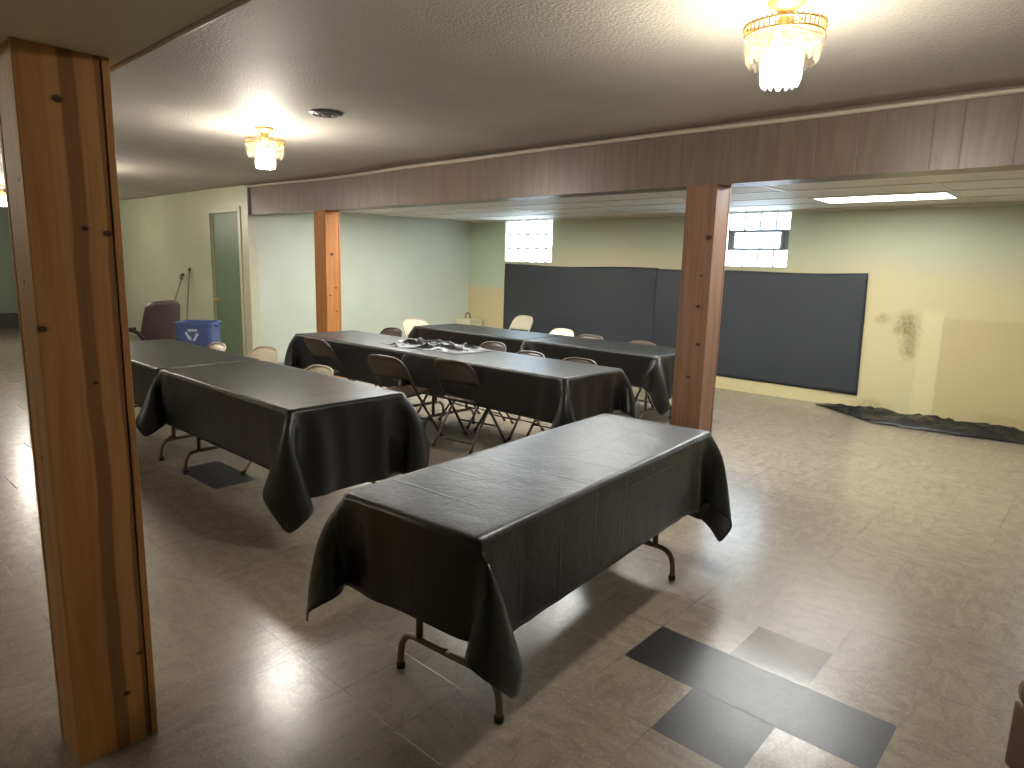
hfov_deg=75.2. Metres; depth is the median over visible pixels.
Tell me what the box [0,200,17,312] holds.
wall
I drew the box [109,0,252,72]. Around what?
trim
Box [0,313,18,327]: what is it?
baseboard
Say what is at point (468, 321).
junction box
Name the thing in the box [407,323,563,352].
tablecloth
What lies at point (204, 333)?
recycling bin
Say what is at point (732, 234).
window
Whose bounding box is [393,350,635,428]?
tablecloth
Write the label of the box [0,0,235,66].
ceiling
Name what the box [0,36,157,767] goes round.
wooden post
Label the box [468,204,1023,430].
wall
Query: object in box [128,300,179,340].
office chair
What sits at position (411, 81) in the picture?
ceiling
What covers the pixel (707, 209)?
wooden post
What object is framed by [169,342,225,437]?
folding chair
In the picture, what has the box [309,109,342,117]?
ceiling vent
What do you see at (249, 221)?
trim
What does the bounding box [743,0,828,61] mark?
ceiling lamp
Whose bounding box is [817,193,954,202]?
diffuser
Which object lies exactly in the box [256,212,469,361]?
wall
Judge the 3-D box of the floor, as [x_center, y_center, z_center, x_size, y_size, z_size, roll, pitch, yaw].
[-2.950,0.353,6.340,21.641,0.001,11.887,11,13,41]
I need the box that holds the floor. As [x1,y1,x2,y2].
[0,327,1023,767]
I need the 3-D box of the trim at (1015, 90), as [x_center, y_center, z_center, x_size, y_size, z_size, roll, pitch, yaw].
[1.252,-1.874,4.987,13.660,0.059,0.034,11,13,41]
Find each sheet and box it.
[379,337,492,354]
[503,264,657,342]
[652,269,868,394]
[816,403,1023,443]
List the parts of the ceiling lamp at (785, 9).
bulb, bulb, bulb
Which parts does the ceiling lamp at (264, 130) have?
bulb, bulb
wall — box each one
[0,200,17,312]
[119,185,247,355]
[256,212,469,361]
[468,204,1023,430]
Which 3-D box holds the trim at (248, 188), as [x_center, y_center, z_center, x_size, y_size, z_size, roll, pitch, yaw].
[-3.765,-2.631,9.512,0.072,0.413,0.012,11,13,41]
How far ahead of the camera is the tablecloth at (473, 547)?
2.30 m
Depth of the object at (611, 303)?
10.21 m
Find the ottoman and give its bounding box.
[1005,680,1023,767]
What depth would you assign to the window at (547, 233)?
10.98 m
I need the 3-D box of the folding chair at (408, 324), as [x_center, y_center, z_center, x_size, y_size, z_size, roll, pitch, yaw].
[-1.212,-0.483,9.134,0.464,0.785,0.580,-6,13,-37]
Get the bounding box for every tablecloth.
[130,339,259,406]
[135,360,429,532]
[284,330,420,387]
[306,414,731,698]
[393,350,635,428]
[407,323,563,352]
[519,336,675,414]
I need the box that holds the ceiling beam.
[250,84,1023,215]
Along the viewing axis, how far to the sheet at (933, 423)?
6.83 m
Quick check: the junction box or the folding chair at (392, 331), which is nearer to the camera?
the folding chair at (392, 331)
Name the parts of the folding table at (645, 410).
leg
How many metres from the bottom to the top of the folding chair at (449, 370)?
0.785 m
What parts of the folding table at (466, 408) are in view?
leg, leg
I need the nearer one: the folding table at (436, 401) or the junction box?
the folding table at (436, 401)
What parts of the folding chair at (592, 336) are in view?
backrest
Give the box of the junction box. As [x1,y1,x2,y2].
[455,312,482,325]
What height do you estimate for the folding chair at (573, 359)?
0.746 m
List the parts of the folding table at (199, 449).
leg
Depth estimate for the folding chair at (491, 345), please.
6.67 m
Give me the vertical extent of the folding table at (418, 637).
0.728 m
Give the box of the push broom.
[186,268,190,319]
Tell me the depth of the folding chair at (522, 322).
10.42 m
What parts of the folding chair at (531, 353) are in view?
leg, leg, backrest, frame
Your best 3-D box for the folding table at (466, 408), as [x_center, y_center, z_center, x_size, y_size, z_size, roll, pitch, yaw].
[-0.051,0.161,5.778,1.830,0.728,0.735,11,13,41]
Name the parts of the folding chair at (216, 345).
backrest, frame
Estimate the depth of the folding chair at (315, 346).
6.73 m
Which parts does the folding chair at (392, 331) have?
backrest, frame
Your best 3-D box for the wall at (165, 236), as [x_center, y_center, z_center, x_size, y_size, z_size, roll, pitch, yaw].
[-6.548,-2.125,12.251,7.560,2.630,0.160,11,13,41]
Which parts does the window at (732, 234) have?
sill, vent frame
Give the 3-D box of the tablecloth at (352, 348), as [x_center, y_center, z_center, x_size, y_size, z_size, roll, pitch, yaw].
[-1.506,-0.210,7.049,2.045,0.545,1.020,11,13,41]
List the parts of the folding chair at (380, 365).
backrest, frame, seat, leg, leg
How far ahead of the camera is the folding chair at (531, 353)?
6.27 m
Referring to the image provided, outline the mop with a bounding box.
[174,273,183,300]
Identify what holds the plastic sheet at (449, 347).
on the tablecloth at (352, 348)
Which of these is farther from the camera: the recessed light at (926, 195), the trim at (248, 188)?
the trim at (248, 188)
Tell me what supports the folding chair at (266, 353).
on the floor
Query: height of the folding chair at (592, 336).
0.746 m
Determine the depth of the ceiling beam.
4.79 m
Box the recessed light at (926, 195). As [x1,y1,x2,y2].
[809,191,960,203]
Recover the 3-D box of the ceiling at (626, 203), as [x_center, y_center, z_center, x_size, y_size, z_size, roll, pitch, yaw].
[2.474,-1.888,6.518,13.884,0.060,3.570,11,13,41]
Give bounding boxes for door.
[206,206,246,355]
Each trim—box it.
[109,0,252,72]
[243,215,260,354]
[246,86,1023,187]
[247,187,250,214]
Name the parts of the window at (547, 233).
sill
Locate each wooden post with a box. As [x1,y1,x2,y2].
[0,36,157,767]
[314,210,342,378]
[670,184,730,431]
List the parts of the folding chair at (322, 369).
leg, backrest, frame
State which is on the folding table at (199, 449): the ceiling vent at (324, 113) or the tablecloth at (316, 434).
the tablecloth at (316, 434)
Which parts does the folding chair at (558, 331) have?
backrest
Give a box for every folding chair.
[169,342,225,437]
[240,364,333,475]
[247,346,278,362]
[304,337,351,380]
[354,327,402,385]
[368,354,442,436]
[403,319,428,337]
[431,358,506,453]
[438,341,505,428]
[473,351,544,440]
[509,315,532,330]
[525,357,596,436]
[549,328,573,336]
[578,334,603,339]
[629,341,655,407]
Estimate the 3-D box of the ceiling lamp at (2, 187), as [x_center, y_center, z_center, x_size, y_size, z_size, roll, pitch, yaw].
[-8.062,-2.969,10.507,0.310,0.323,0.309,6,11,25]
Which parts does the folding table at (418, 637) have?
leg, leg, leg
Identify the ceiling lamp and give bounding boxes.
[0,185,5,199]
[244,126,284,155]
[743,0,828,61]
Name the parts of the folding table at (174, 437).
leg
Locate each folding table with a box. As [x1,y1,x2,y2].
[134,362,235,460]
[183,437,376,527]
[351,379,444,415]
[396,534,675,724]
[423,396,474,433]
[638,390,671,418]
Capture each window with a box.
[505,220,551,262]
[725,212,789,267]
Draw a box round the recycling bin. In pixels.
[174,320,221,346]
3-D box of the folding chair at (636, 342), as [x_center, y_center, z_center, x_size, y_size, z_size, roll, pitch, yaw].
[1.303,-0.091,7.411,0.464,0.746,0.580,11,13,41]
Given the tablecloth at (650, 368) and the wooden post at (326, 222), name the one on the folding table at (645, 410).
the tablecloth at (650, 368)
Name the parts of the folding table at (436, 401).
leg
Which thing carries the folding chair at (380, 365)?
on the floor
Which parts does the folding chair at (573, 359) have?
leg, backrest, frame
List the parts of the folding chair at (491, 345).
leg, backrest, frame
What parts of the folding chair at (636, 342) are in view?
leg, frame, backrest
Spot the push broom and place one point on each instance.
(189, 269)
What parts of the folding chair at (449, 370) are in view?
leg, leg, backrest, frame, seat, leg, leg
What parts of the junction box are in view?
lid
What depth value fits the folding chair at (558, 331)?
8.39 m
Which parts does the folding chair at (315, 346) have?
backrest, frame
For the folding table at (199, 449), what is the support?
on the floor
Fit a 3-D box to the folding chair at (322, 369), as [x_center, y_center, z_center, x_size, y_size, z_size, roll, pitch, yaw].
[-1.583,0.279,4.764,0.464,0.785,0.580,11,14,43]
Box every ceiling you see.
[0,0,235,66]
[0,0,1023,199]
[340,170,1023,220]
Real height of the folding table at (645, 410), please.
0.728 m
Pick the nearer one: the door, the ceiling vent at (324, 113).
the ceiling vent at (324, 113)

